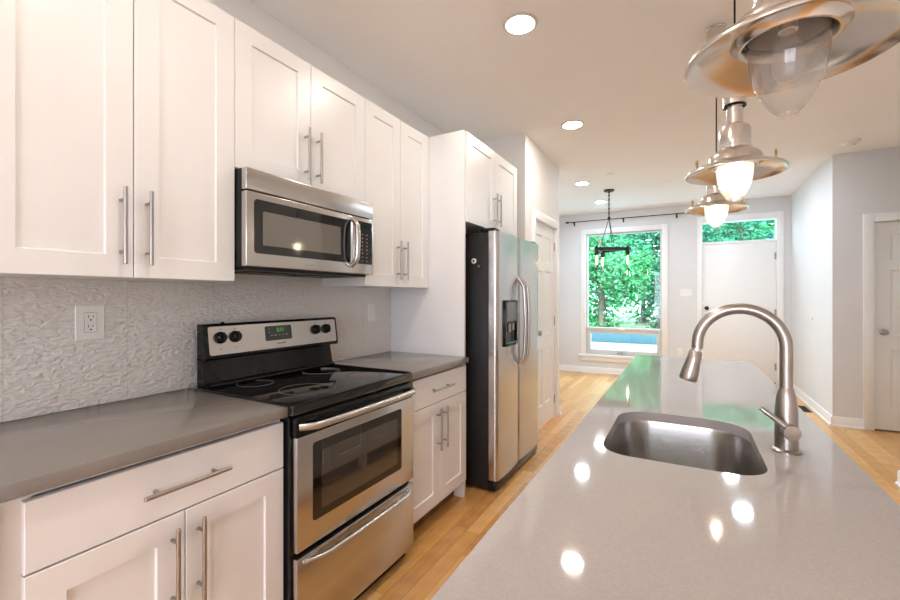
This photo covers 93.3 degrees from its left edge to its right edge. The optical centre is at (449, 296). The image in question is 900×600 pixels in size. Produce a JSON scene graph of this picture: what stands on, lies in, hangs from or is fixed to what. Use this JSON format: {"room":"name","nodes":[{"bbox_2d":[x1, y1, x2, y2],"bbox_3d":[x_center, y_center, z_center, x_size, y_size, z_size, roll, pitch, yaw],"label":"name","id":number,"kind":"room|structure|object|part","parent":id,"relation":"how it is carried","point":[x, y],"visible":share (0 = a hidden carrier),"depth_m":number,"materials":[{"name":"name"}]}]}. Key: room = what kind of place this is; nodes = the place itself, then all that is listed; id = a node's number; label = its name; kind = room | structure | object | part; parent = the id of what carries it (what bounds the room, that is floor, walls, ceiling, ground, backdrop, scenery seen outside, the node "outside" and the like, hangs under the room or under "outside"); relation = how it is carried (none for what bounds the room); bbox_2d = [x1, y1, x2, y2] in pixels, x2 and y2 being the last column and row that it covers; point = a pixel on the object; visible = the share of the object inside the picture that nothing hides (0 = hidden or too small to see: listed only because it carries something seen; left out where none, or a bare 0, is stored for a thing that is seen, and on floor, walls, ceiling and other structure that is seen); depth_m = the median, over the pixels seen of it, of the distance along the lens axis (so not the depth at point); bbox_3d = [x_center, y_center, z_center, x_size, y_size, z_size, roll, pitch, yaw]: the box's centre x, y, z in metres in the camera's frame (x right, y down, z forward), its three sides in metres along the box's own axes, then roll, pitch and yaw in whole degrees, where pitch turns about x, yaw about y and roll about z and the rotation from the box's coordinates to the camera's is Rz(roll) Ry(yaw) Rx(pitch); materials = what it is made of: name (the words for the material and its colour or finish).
{"room":"kitchen","nodes":[
{"label":"kitchen","id":0,"kind":"room"},
{"bbox_2d":[4,0,444,389],"bbox_3d":[-1.436,-0.068,1.369,0.120,2.750,6.200,0,0,29],"label":"wall","id":1,"kind":"structure","parent":0,"point":[245,11],"depth_m":2.45,"materials":[{"name":"white paint"}]},
{"bbox_2d":[0,0,234,282],"bbox_3d":[-1.129,-0.573,1.418,0.367,1.024,0.690,0,0,29],"label":"upper cabinet","id":2,"kind":"object","parent":1,"relation":"attached to","point":[117,117],"visible":1,"depth_m":1.30,"materials":[{"name":"white paint"}]},
{"bbox_3d":[-1.095,-0.573,1.201,0.020,1.024,0.343,0,0,29],"label":"door","id":3,"kind":"part","parent":2,"relation":"part of","materials":[{"name":"white paint"}]},
{"bbox_3d":[-1.003,-0.220,1.306,0.038,0.238,0.012,0,0,29],"label":"handle","id":4,"kind":"part","parent":2,"relation":"part of","materials":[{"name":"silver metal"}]},
{"bbox_3d":[-0.968,-0.220,1.369,0.038,0.238,0.012,0,0,29],"label":"handle","id":5,"kind":"part","parent":2,"relation":"part of","materials":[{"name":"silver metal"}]},
{"bbox_3d":[-0.927,-0.573,1.503,0.020,1.024,0.343,0,0,29],"label":"door","id":6,"kind":"part","parent":2,"relation":"part of","materials":[{"name":"white paint"}]},
{"bbox_2d":[0,274,390,422],"bbox_3d":[-1.121,0.138,1.801,0.010,0.498,2.860,0,0,29],"label":"backsplash","id":7,"kind":"structure","parent":1,"relation":"attached to","point":[149,345],"depth_m":1.62,"materials":[{"name":"tile"}]},
{"bbox_2d":[75,305,104,340],"bbox_3d":[-1.275,0.090,1.506,0.008,0.124,0.085,0,0,29],"label":"outlet","id":8,"kind":"object","parent":7,"relation":"attached to","point":[89,319],"visible":1,"depth_m":1.50,"materials":[{"name":"white plastic"}]},
{"bbox_2d":[85,313,96,331],"bbox_3d":[-1.273,0.090,1.505,0.003,0.068,0.034,0,0,29],"label":"receptacle","id":9,"kind":"object","parent":8,"relation":"attached to","point":[90,318],"depth_m":1.50,"materials":[{"name":"white plastic"}]},
{"bbox_2d":[368,303,374,320],"bbox_3d":[-0.525,0.102,2.854,0.009,0.117,0.072,0,0,29],"label":"switch plate","id":10,"kind":"object","parent":7,"relation":"attached to","point":[371,307],"visible":1,"depth_m":2.85,"materials":[{"name":"white plastic"}]},
{"bbox_2d":[235,18,364,201],"bbox_3d":[-0.776,-0.795,2.054,0.367,0.580,0.762,0,0,29],"label":"upper cabinet","id":11,"kind":"object","parent":1,"relation":"attached to","point":[294,121],"visible":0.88,"depth_m":1.91,"materials":[{"name":"white paint"}]},
{"bbox_3d":[-0.750,-0.795,1.821,0.020,0.580,0.379,0,0,29],"label":"door","id":12,"kind":"part","parent":11,"relation":"part of","materials":[{"name":"white paint"}]},
{"bbox_2d":[235,167,372,277],"bbox_3d":[-0.741,-0.301,2.035,0.445,0.396,0.756,0,0,29],"label":"microwave","id":13,"kind":"object","parent":11,"relation":"attached to","point":[284,227],"visible":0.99,"depth_m":1.84,"materials":[{"name":"silver metal"}]},
{"bbox_3d":[-0.646,-0.265,1.891,0.031,0.291,0.597,0,0,29],"label":"door","id":14,"kind":"part","parent":13,"relation":"part of","materials":[{"name":"metal"}]},
{"bbox_3d":[-0.608,-0.457,1.961,0.031,0.084,0.756,0,0,29],"label":"vent panel","id":15,"kind":"part","parent":13,"relation":"part of","materials":[{"name":"metal"}]},
{"bbox_3d":[-0.473,-0.275,2.122,0.061,0.259,0.028,0,0,29],"label":"handle","id":16,"kind":"part","parent":13,"relation":"part of","materials":[{"name":"metal"}]},
{"bbox_3d":[-0.649,-0.654,1.943,0.038,0.238,0.012,0,0,29],"label":"handle","id":17,"kind":"part","parent":11,"relation":"part of","materials":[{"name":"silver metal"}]},
{"bbox_3d":[-0.614,-0.654,2.006,0.038,0.238,0.012,0,0,29],"label":"handle","id":18,"kind":"part","parent":11,"relation":"part of","materials":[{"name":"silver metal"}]},
{"bbox_3d":[-0.565,-0.795,2.155,0.020,0.580,0.379,0,0,29],"label":"door","id":19,"kind":"part","parent":11,"relation":"part of","materials":[{"name":"white paint"}]},
{"bbox_2d":[322,98,428,287],"bbox_3d":[-0.431,-0.573,2.675,0.367,1.024,0.655,0,0,29],"label":"upper cabinet","id":20,"kind":"object","parent":1,"relation":"attached to","point":[396,153],"visible":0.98,"depth_m":2.57,"materials":[{"name":"white paint"}]},
{"bbox_3d":[-0.392,-0.573,2.466,0.020,1.024,0.326,0,0,29],"label":"door","id":21,"kind":"part","parent":20,"relation":"part of","materials":[{"name":"white paint"}]},
{"bbox_3d":[-0.304,-0.220,2.564,0.038,0.238,0.012,0,0,29],"label":"handle","id":22,"kind":"part","parent":20,"relation":"part of","materials":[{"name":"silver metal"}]},
{"bbox_3d":[-0.269,-0.220,2.627,0.038,0.238,0.012,0,0,29],"label":"handle","id":23,"kind":"part","parent":20,"relation":"part of","materials":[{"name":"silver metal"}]},
{"bbox_3d":[-0.233,-0.573,2.753,0.020,1.024,0.326,0,0,29],"label":"door","id":24,"kind":"part","parent":20,"relation":"part of","materials":[{"name":"white paint"}]},
{"bbox_2d":[465,131,516,236],"bbox_3d":[0.091,-0.789,3.326,0.647,0.592,0.934,0,0,29],"label":"upper cabinet","id":25,"kind":"object","parent":1,"relation":"attached to","point":[490,180],"visible":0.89,"depth_m":3.08,"materials":[{"name":"white paint"}]},
{"bbox_3d":[0.218,-0.789,2.988,0.020,0.592,0.465,0,0,29],"label":"door","id":26,"kind":"part","parent":25,"relation":"part of","materials":[{"name":"white paint"}]},
{"bbox_3d":[0.340,-0.647,3.147,0.038,0.238,0.012,0,0,29],"label":"handle","id":27,"kind":"part","parent":25,"relation":"part of","materials":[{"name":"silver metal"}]},
{"bbox_3d":[0.375,-0.647,3.210,0.038,0.238,0.012,0,0,29],"label":"handle","id":28,"kind":"part","parent":25,"relation":"part of","materials":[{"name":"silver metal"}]},
{"bbox_3d":[0.446,-0.789,3.397,0.020,0.592,0.465,0,0,29],"label":"door","id":29,"kind":"part","parent":25,"relation":"part of","materials":[{"name":"white paint"}]},
{"bbox_2d":[482,134,558,241],"bbox_3d":[0.567,-0.068,4.461,0.860,2.750,1.150,0,0,29],"label":"wall","id":30,"kind":"structure","parent":0,"point":[537,174],"depth_m":3.88,"materials":[{"name":"white paint"}]},
{"bbox_2d":[531,208,558,429],"bbox_3d":[0.945,0.244,4.306,0.150,2.125,0.915,0,0,29],"label":"door","id":31,"kind":"structure","parent":30,"relation":"in","point":[544,230],"depth_m":4.42,"materials":[{"name":"white paint"}]},
{"bbox_2d":[249,0,899,216],"bbox_3d":[1.466,-1.518,2.022,5.200,0.150,10.560,0,0,29],"label":"ceiling","id":32,"kind":"structure","parent":0,"point":[617,68],"depth_m":2.90,"materials":[{"name":"paint"}]},
{"bbox_2d":[503,12,537,34],"bbox_3d":[0.370,-1.437,2.242,0.184,0.012,0.184,0,0,29],"label":"recessed light","id":33,"kind":"object","parent":32,"relation":"in","point":[519,23],"visible":1,"depth_m":2.23,"materials":[{"name":"ceramic"}]},
{"bbox_2d":[506,16,533,33],"bbox_3d":[0.370,-1.433,2.242,0.146,0.004,0.146,0,0,-20],"label":"diffuser","id":34,"kind":"object","parent":33,"relation":"attached to","point":[514,24],"depth_m":2.23,"materials":[{"name":"white plastic"}]},
{"bbox_2d":[561,120,583,128],"bbox_3d":[1.022,-1.437,3.550,0.184,0.012,0.184,0,0,29],"label":"recessed light","id":35,"kind":"object","parent":32,"relation":"in","point":[571,124],"visible":1,"depth_m":3.53,"materials":[{"name":"white"}]},
{"bbox_2d":[563,122,581,128],"bbox_3d":[1.022,-1.433,3.550,0.146,0.004,0.146,0,0,-11],"label":"diffuser","id":36,"kind":"object","parent":35,"relation":"attached to","point":[566,125],"depth_m":3.55,"materials":[{"name":"white plastic"}]},
{"bbox_2d":[575,181,589,185],"bbox_3d":[1.675,-1.437,5.384,0.184,0.012,0.184,0,0,29],"label":"recessed light","id":37,"kind":"object","parent":32,"relation":"in","point":[580,183],"visible":1,"depth_m":5.36,"materials":[{"name":"ceramic"}]},
{"bbox_2d":[594,200,606,203],"bbox_3d":[2.285,-1.437,6.441,0.184,0.012,0.184,0,0,29],"label":"recessed light","id":38,"kind":"object","parent":32,"relation":"in","point":[601,201],"visible":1,"depth_m":6.43,"materials":[{"name":"white"}]},
{"bbox_2d":[594,189,630,265],"bbox_3d":[2.198,-0.924,5.714,0.426,1.038,0.468,0,0,29],"label":"chandelier","id":39,"kind":"object","parent":32,"relation":"hanging from","point":[602,250],"visible":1,"depth_m":5.68,"materials":[{"name":"metal"}]},
{"bbox_3d":[2.147,-1.225,5.739,0.044,0.376,0.044,0,0,29],"label":"stem","id":40,"kind":"part","parent":39,"relation":"part of","materials":[{"name":"metal"}]},
{"bbox_3d":[2.198,-0.651,5.714,0.426,0.063,0.468,0,0,29],"label":"frame","id":41,"kind":"part","parent":39,"relation":"part of","materials":[{"name":"metal"}]},
{"bbox_2d":[684,23,750,217],"bbox_3d":[1.430,-0.904,2.283,0.300,1.077,0.300,0,0,-44],"label":"pendant light","id":42,"kind":"object","parent":32,"relation":"hanging from","point":[715,203],"visible":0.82,"depth_m":2.26,"materials":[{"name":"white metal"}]},
{"bbox_3d":[1.430,-1.069,2.283,0.006,0.645,0.006,0,0,23],"label":"cord","id":43,"kind":"part","parent":42,"relation":"part of","materials":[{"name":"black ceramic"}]},
{"bbox_3d":[1.430,-0.464,2.283,0.049,0.084,0.049,0,0,23],"label":"bulb","id":44,"kind":"part","parent":42,"relation":"part of","materials":[{"name":"white glass"}]},
{"bbox_3d":[1.430,-0.487,2.283,0.300,0.042,0.300,0,0,23],"label":"lamp shade","id":45,"kind":"part","parent":42,"relation":"part of","materials":[{"name":"silver metal"}]},
{"bbox_2d":[685,0,789,193],"bbox_3d":[0.986,-0.884,1.472,0.300,1.117,0.300,0,0,-43],"label":"pendant light","id":46,"kind":"object","parent":32,"relation":"hanging from","point":[736,161],"visible":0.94,"depth_m":1.45,"materials":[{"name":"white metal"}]},
{"bbox_3d":[0.986,-0.424,1.472,0.049,0.084,0.049,0,0,29],"label":"bulb","id":47,"kind":"part","parent":46,"relation":"part of","materials":[{"name":"white glass"}]},
{"bbox_3d":[0.986,-1.048,1.472,0.006,0.685,0.006,0,0,29],"label":"cord","id":48,"kind":"part","parent":46,"relation":"part of","materials":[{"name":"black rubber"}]},
{"bbox_3d":[0.986,-0.447,1.472,0.300,0.042,0.300,0,0,29],"label":"lamp shade","id":49,"kind":"part","parent":46,"relation":"part of","materials":[{"name":"silver metal"}]},
{"bbox_2d":[684,0,899,117],"bbox_3d":[0.558,-0.871,0.702,0.300,1.144,0.300,0,0,-44],"label":"pendant light","id":50,"kind":"object","parent":32,"relation":"hanging from","point":[776,46],"visible":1,"depth_m":0.72,"materials":[{"name":"silver metal"}]},
{"bbox_2d":[778,20,797,35],"bbox_3d":[0.558,-0.464,0.702,0.027,0.049,0.027,0,0,9],"label":"socket","id":51,"kind":"object","parent":50,"relation":"attached to","point":[788,28],"depth_m":0.70,"materials":[{"name":"white plastic"}]},
{"bbox_3d":[0.558,-0.397,0.702,0.049,0.084,0.049,0,0,9],"label":"bulb","id":52,"kind":"part","parent":50,"relation":"part of","materials":[{"name":"clear glass"}]},
{"bbox_3d":[0.558,-0.370,0.702,0.110,0.134,0.110,0,0,9],"label":"lamp shade","id":53,"kind":"part","parent":50,"relation":"part of","materials":[{"name":"clear glass"}]},
{"bbox_2d":[840,138,861,146],"bbox_3d":[3.702,-1.420,3.926,0.144,0.045,0.144,0,0,29],"label":"smoke detector","id":54,"kind":"object","parent":32,"relation":"attached to","point":[854,141],"visible":1,"depth_m":3.89,"materials":[{"name":"white plastic"}]},
{"bbox_2d":[591,333,656,344],"bbox_3d":[7.745,1.412,13.943,24.000,0.490,0.200,0,0,29],"label":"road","id":55,"kind":"structure","parent":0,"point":[595,337],"depth_m":14.76,"materials":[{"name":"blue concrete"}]},
{"bbox_2d":[357,370,899,599],"bbox_3d":[1.466,1.367,2.022,5.200,0.120,10.560,0,0,29],"label":"floor","id":56,"kind":"structure","parent":0,"point":[441,543],"depth_m":2.81,"materials":[{"name":"brown wood"}]},
{"bbox_2d":[0,419,282,599],"bbox_3d":[-1.008,0.866,1.331,0.640,0.883,0.712,0,0,29],"label":"base cabinet","id":57,"kind":"object","parent":56,"relation":"on","point":[202,521],"visible":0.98,"depth_m":1.16,"materials":[{"name":"white paint"}]},
{"bbox_3d":[-0.844,0.894,1.066,0.020,0.576,0.336,0,0,29],"label":"door","id":58,"kind":"part","parent":57,"relation":"part of","materials":[{"name":"white paint"}]},
{"bbox_3d":[-0.753,0.754,1.168,0.038,0.238,0.012,0,0,29],"label":"handle","id":59,"kind":"part","parent":57,"relation":"part of","materials":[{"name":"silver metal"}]},
{"bbox_3d":[-0.736,0.521,1.200,0.038,0.012,0.238,0,0,29],"label":"handle","id":60,"kind":"part","parent":57,"relation":"part of","materials":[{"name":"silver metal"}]},
{"bbox_3d":[-0.719,0.754,1.231,0.038,0.238,0.012,0,0,29],"label":"handle","id":61,"kind":"part","parent":57,"relation":"part of","materials":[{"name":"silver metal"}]},
{"bbox_3d":[-0.679,0.894,1.362,0.020,0.576,0.336,0,0,29],"label":"door","id":62,"kind":"part","parent":57,"relation":"part of","materials":[{"name":"white paint"}]},
{"bbox_2d":[194,317,415,599],"bbox_3d":[-0.592,0.707,1.957,0.665,1.200,0.786,0,0,29],"label":"range","id":63,"kind":"object","parent":56,"relation":"on","point":[347,467],"visible":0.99,"depth_m":1.80,"materials":[{"name":"silver metal"}]},
{"bbox_3d":[-0.974,0.175,1.818,0.036,0.052,0.052,0,0,29],"label":"knob","id":64,"kind":"part","parent":63,"relation":"part of","materials":[{"name":"black plastic"}]},
{"bbox_3d":[-0.940,0.175,1.879,0.036,0.052,0.052,0,0,29],"label":"knob","id":65,"kind":"part","parent":63,"relation":"part of","materials":[{"name":"black plastic"}]},
{"bbox_3d":[-0.833,0.187,2.102,0.021,0.121,0.735,0,0,29],"label":"control panel","id":66,"kind":"part","parent":63,"relation":"part of","materials":[{"name":"metal"}]},
{"bbox_2d":[194,364,411,416],"bbox_3d":[-0.629,0.399,1.958,0.600,0.044,0.752,0,0,29],"label":"cooktop","id":67,"kind":"object","parent":63,"relation":"in","point":[309,390],"depth_m":1.84,"materials":[{"name":"black glass"}]},
{"bbox_3d":[-0.714,0.175,2.287,0.036,0.052,0.052,0,0,29],"label":"knob","id":68,"kind":"part","parent":63,"relation":"part of","materials":[{"name":"black plastic"}]},
{"bbox_3d":[-0.678,0.175,2.351,0.036,0.052,0.052,0,0,29],"label":"knob","id":69,"kind":"part","parent":63,"relation":"part of","materials":[{"name":"black plastic"}]},
{"bbox_3d":[-0.371,0.703,1.821,0.026,0.408,0.731,0,0,29],"label":"oven door","id":70,"kind":"part","parent":63,"relation":"part of","materials":[{"name":"metal"}]},
{"bbox_3d":[-0.371,1.088,1.821,0.026,0.318,0.731,0,0,29],"label":"drawer","id":71,"kind":"part","parent":63,"relation":"part of","materials":[{"name":"metal"}]},
{"bbox_3d":[-0.338,0.461,1.801,0.071,0.027,0.727,0,0,29],"label":"handle","id":72,"kind":"part","parent":63,"relation":"part of","materials":[{"name":"metal"}]},
{"bbox_3d":[-0.344,0.949,1.808,0.061,0.016,0.681,0,0,29],"label":"handle","id":73,"kind":"part","parent":63,"relation":"part of","materials":[{"name":"metal"}]},
{"bbox_3d":[-0.402,1.264,1.832,0.018,0.063,0.705,0,0,29],"label":"kick plate","id":74,"kind":"part","parent":63,"relation":"part of","materials":[{"name":"metal"}]},
{"bbox_2d":[390,130,464,497],"bbox_3d":[-0.164,0.109,2.918,0.597,2.396,0.022,0,0,29],"label":"end panel","id":75,"kind":"object","parent":56,"relation":"on","point":[431,320],"visible":0.51,"depth_m":2.84,"materials":[{"name":"white paint"}]},
{"bbox_2d":[409,364,465,529],"bbox_3d":[-0.304,0.866,2.596,0.640,0.883,0.672,0,0,29],"label":"base cabinet","id":76,"kind":"object","parent":56,"relation":"on","point":[439,399],"visible":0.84,"depth_m":2.44,"materials":[{"name":"white paint"}]},
{"bbox_2d":[334,351,468,378],"bbox_3d":[-0.318,0.406,2.603,0.632,0.035,0.676,0,0,29],"label":"countertop","id":77,"kind":"structure","parent":76,"relation":"on","point":[419,364],"depth_m":2.56,"materials":[{"name":"grey stone"}]},
{"bbox_3d":[-0.148,0.894,2.318,0.020,0.576,0.333,0,0,29],"label":"door","id":78,"kind":"part","parent":76,"relation":"part of","materials":[{"name":"white paint"}]},
{"bbox_3d":[-0.067,0.522,2.464,0.020,0.158,0.669,0,0,29],"label":"drawer","id":79,"kind":"part","parent":76,"relation":"part of","materials":[{"name":"white paint"}]},
{"bbox_3d":[-0.059,0.754,2.419,0.038,0.238,0.012,0,0,29],"label":"handle","id":80,"kind":"part","parent":76,"relation":"part of","materials":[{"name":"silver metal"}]},
{"bbox_3d":[-0.041,0.521,2.450,0.038,0.012,0.238,0,0,29],"label":"handle","id":81,"kind":"part","parent":76,"relation":"part of","materials":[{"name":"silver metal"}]},
{"bbox_3d":[-0.024,0.754,2.482,0.038,0.238,0.012,0,0,29],"label":"handle","id":82,"kind":"part","parent":76,"relation":"part of","materials":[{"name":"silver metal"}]},
{"bbox_3d":[0.015,0.894,2.611,0.020,0.576,0.333,0,0,29],"label":"door","id":83,"kind":"part","parent":76,"relation":"part of","materials":[{"name":"white paint"}]},
{"bbox_2d":[465,228,537,491],"bbox_3d":[0.254,0.422,3.368,0.794,1.770,0.915,0,0,29],"label":"refrigerator","id":84,"kind":"object","parent":56,"relation":"on","point":[501,296],"visible":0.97,"depth_m":2.91,"materials":[{"name":"silver metal"}]},
{"bbox_3d":[0.389,0.392,3.007,0.069,1.666,0.415,0,0,29],"label":"freezer door","id":85,"kind":"part","parent":84,"relation":"part of","materials":[{"name":"metal"}]},
{"bbox_3d":[0.432,0.182,2.997,0.022,0.320,0.236,0,0,29],"label":"dispenser frame","id":86,"kind":"part","parent":84,"relation":"part of","materials":[{"name":"black plastic"}]},
{"bbox_3d":[0.434,0.215,3.004,0.009,0.064,0.110,0,0,29],"label":"dispenser lever","id":87,"kind":"part","parent":84,"relation":"part of","materials":[{"name":"grey plastic"}]},
{"bbox_3d":[0.526,0.182,3.126,0.084,0.667,0.024,0,0,29],"label":"handle","id":88,"kind":"part","parent":84,"relation":"part of","materials":[{"name":"metal"}]},
{"bbox_3d":[0.565,0.182,3.196,0.084,0.667,0.024,0,0,29],"label":"handle","id":89,"kind":"part","parent":84,"relation":"part of","materials":[{"name":"metal"}]},
{"bbox_3d":[0.613,0.392,3.409,0.069,1.666,0.494,0,0,29],"label":"door","id":90,"kind":"part","parent":84,"relation":"part of","materials":[{"name":"metal"}]},
{"bbox_2d":[798,405,812,412],"bbox_3d":[4.119,1.304,4.965,0.120,0.006,0.320,0,0,29],"label":"floor vent","id":91,"kind":"object","parent":56,"relation":"in","point":[803,408],"visible":0.64,"depth_m":4.92,"materials":[{"name":"grey metal"}]},
{"bbox_3d":[-1.355,0.865,0.706,0.640,0.883,0.718,0,0,29],"label":"base cabinet","id":92,"kind":"object","parent":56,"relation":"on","visible":0},
{"bbox_2d":[0,389,287,502],"bbox_3d":[-1.195,0.406,1.025,0.632,0.035,1.432,0,0,29],"label":"countertop","id":93,"kind":"structure","parent":92,"relation":"on","point":[39,453],"depth_m":1.23,"materials":[{"name":"grey stone"}]},
{"bbox_3d":[0.324,0.865,0.552,0.619,0.883,0.760,0,0,29],"label":"cabinet","id":94,"kind":"object","parent":56,"relation":"on","visible":0},
{"bbox_2d":[430,355,899,599],"bbox_3d":[0.845,0.408,1.458,0.646,0.030,2.930,0,0,29],"label":"countertop","id":95,"kind":"structure","parent":94,"relation":"on","point":[595,522],"depth_m":0.75,"materials":[{"name":"stone"}]},
{"bbox_2d":[606,420,763,474],"bbox_3d":[0.648,0.522,1.201,0.399,0.197,0.510,0,0,29],"label":"sink","id":96,"kind":"object","parent":95,"relation":"in","point":[691,446],"visible":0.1,"depth_m":1.39,"materials":[{"name":"metal"}]},
{"bbox_2d":[679,303,801,455],"bbox_3d":[0.762,0.205,1.127,0.272,0.376,0.082,0,0,29],"label":"faucet","id":97,"kind":"object","parent":95,"relation":"on","point":[787,433],"visible":1,"depth_m":1.08,"materials":[{"name":"silver metal"}]},
{"bbox_3d":[0.813,0.304,1.070,0.059,0.050,0.015,0,0,29],"label":"lever","id":98,"kind":"part","parent":97,"relation":"part of","materials":[{"name":"silver metal"}]},
{"bbox_2d":[559,195,790,368],"bbox_3d":[4.031,-0.068,6.558,5.120,2.750,0.140,0,0,29],"label":"wall","id":99,"kind":"structure","parent":0,"point":[682,230],"depth_m":6.77,"materials":[{"name":"grey paint"}]},
{"bbox_2d":[559,364,624,374],"bbox_3d":[3.344,1.257,6.844,3.400,0.100,0.026,0,0,29],"label":"baseboard","id":100,"kind":"structure","parent":99,"relation":"attached to","point":[600,370],"depth_m":7.34,"materials":[{"name":"white paint"}]},
{"bbox_2d":[579,224,667,362],"bbox_3d":[2.896,-0.033,7.139,1.400,2.270,0.145,0,0,29],"label":"window","id":101,"kind":"structure","parent":99,"relation":"in","point":[604,355],"depth_m":7.13,"materials":[{"name":"white paint"}]},
{"bbox_3d":[2.914,0.767,7.167,1.135,0.390,0.050,0,0,29],"label":"awning sash","id":102,"kind":"part","parent":101,"relation":"part of","materials":[{"name":"plastic"}]},
{"bbox_2d":[566,212,684,225],"bbox_3d":[2.873,-1.287,7.062,1.873,0.074,0.104,0,0,29],"label":"curtain rod","id":103,"kind":"object","parent":99,"relation":"attached to","point":[683,212],"visible":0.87,"depth_m":6.99,"materials":[{"name":"metal"}]},
{"bbox_3d":[2.857,-1.305,7.033,1.765,0.015,0.014,0,0,29],"label":"rod","id":104,"kind":"part","parent":103,"relation":"part of","materials":[{"name":"metal"}]},
{"bbox_2d":[677,348,682,355],"bbox_3d":[3.624,0.867,6.699,0.072,0.117,0.008,0,0,29],"label":"outlet","id":105,"kind":"object","parent":99,"relation":"attached to","point":[679,350],"visible":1,"depth_m":6.70,"materials":[{"name":"white plastic"}]},
{"bbox_2d":[680,289,691,296],"bbox_3d":[3.698,-0.065,6.657,0.165,0.117,0.009,0,0,29],"label":"switch plate","id":106,"kind":"object","parent":99,"relation":"attached to","point":[683,292],"visible":1,"depth_m":6.66,"materials":[{"name":"white plastic"}]},
{"bbox_2d":[697,211,783,386],"bbox_3d":[4.303,0.040,6.341,1.070,2.535,0.215,0,0,29],"label":"door","id":107,"kind":"structure","parent":99,"relation":"in","point":[745,271],"depth_m":6.31,"materials":[{"name":"white paint"}]},
{"bbox_2d":[791,153,847,416],"bbox_3d":[4.413,-0.068,5.144,0.120,2.750,1.960,0,0,29],"label":"wall","id":108,"kind":"structure","parent":0,"point":[819,206],"depth_m":4.67,"materials":[{"name":"grey paint"}]},
{"bbox_2d":[793,384,832,425],"bbox_3d":[4.346,1.257,5.174,0.026,0.100,1.974,0,0,29],"label":"baseboard","id":109,"kind":"structure","parent":108,"relation":"attached to","point":[822,413],"depth_m":4.86,"materials":[{"name":"white paint"}]},
{"bbox_2d":[848,147,899,418],"bbox_3d":[4.578,-0.068,4.000,1.280,2.750,0.120,0,0,29],"label":"wall","id":110,"kind":"structure","parent":0,"point":[873,175],"depth_m":4.21,"materials":[{"name":"grey paint"}]},
{"bbox_2d":[833,416,864,429],"bbox_3d":[3.981,1.257,4.248,0.235,0.100,0.026,0,0,29],"label":"baseboard","id":111,"kind":"structure","parent":110,"relation":"attached to","point":[845,422],"depth_m":4.25,"materials":[{"name":"white paint"}]},
{"bbox_2d":[863,212,899,430],"bbox_3d":[4.498,0.244,4.005,0.915,2.125,0.150,0,0,29],"label":"door","id":112,"kind":"structure","parent":110,"relation":"in","point":[881,231],"depth_m":4.15,"materials":[{"name":"white paint"}]},
{"bbox_3d":[4.211,0.342,4.117,0.064,0.064,0.068,0,0,29],"label":"knob","id":113,"kind":"part","parent":112,"relation":"part of","materials":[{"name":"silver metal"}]},
{"bbox_3d":[2.115,-0.068,-0.317,1.395,2.750,6.700,0,0,29],"label":"wall","id":114,"kind":"structure","parent":0,"visible":0},
{"bbox_2d":[895,470,899,487],"bbox_3d":[2.110,1.257,-0.299,1.421,0.100,6.726,0,0,29],"label":"baseboard","id":115,"kind":"structure","parent":114,"relation":"attached to","point":[897,482],"depth_m":2.95,"materials":[{"name":"white paint"}]},
{"label":"outside","id":116,"kind":"structure","parent":0,"visible":0},
{"bbox_2d":[591,342,656,351],"bbox_3d":[5.735,1.707,10.324,44.000,0.200,7.980,0,0,29],"label":"pavement","id":117,"kind":"structure","parent":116,"point":[594,345],"depth_m":13.80,"materials":[{"name":"concrete"}]},
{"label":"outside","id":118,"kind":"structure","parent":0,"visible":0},
{"bbox_2d":[589,315,656,328],"bbox_3d":[13.547,1.717,24.390,52.000,0.180,24.200,0,0,29],"label":"verge","id":119,"kind":"structure","parent":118,"point":[638,325],"depth_m":26.09,"materials":[{"name":"plant"}]},
{"bbox_2d":[589,234,637,324],"bbox_3d":[7.506,-3.377,24.785,6.346,10.517,3.713,0,0,33],"label":"tree","id":120,"kind":"object","parent":119,"relation":"on","point":[610,236],"visible":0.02,"depth_m":23.84,"materials":[{"name":"green plant"}]},
{"bbox_2d":[589,234,658,327],"bbox_3d":[6.273,-1.570,17.222,3.997,6.611,2.474,0,0,29],"label":"tree","id":121,"kind":"object","parent":119,"relation":"on","point":[607,279],"visible":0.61,"depth_m":16.60,"materials":[{"name":"green plant"}]},
{"bbox_2d":[606,233,657,322],"bbox_3d":[12.298,-3.847,27.168,7.199,11.372,3.702,0,0,29],"label":"tree","id":122,"kind":"object","parent":119,"relation":"on","point":[640,318],"visible":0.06,"depth_m":27.07,"materials":[{"name":"green plant"}]},
{"bbox_2d":[609,229,718,328],"bbox_3d":[9.347,-1.957,18.988,5.006,7.340,2.619,0,0,35],"label":"tree","id":123,"kind":"object","parent":119,"relation":"on","point":[650,238],"visible":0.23,"depth_m":18.90,"materials":[{"name":"green plant"}]},
{"bbox_2d":[646,220,772,326],"bbox_3d":[13.286,-3.589,21.608,6.912,11.053,3.490,0,0,34],"label":"tree","id":124,"kind":"object","parent":119,"relation":"on","point":[756,226],"visible":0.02,"depth_m":20.59,"materials":[{"name":"green plant"}]},
{"bbox_2d":[702,220,774,242],"bbox_3d":[10.138,-1.686,14.826,2.689,6.655,3.729,0,0,-43],"label":"tree","id":125,"kind":"object","parent":119,"relation":"on","point":[709,232],"visible":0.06,"depth_m":14.61,"materials":[{"name":"green plant"}]},
{"bbox_2d":[743,221,774,238],"bbox_3d":[18.341,-4.123,23.625,7.179,12.087,3.458,0,0,37],"label":"tree","id":126,"kind":"object","parent":119,"relation":"on","point":[768,224],"visible":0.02,"depth_m":23.54,"materials":[{"name":"green plant"}]},
{"bbox_2d":[751,222,774,239],"bbox_3d":[14.160,-2.103,16.291,4.816,7.569,2.538,0,0,20],"label":"tree","id":127,"kind":"object","parent":119,"relation":"on","point":[773,229],"visible":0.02,"depth_m":17.07,"materials":[{"name":"green plant"}]}
]}

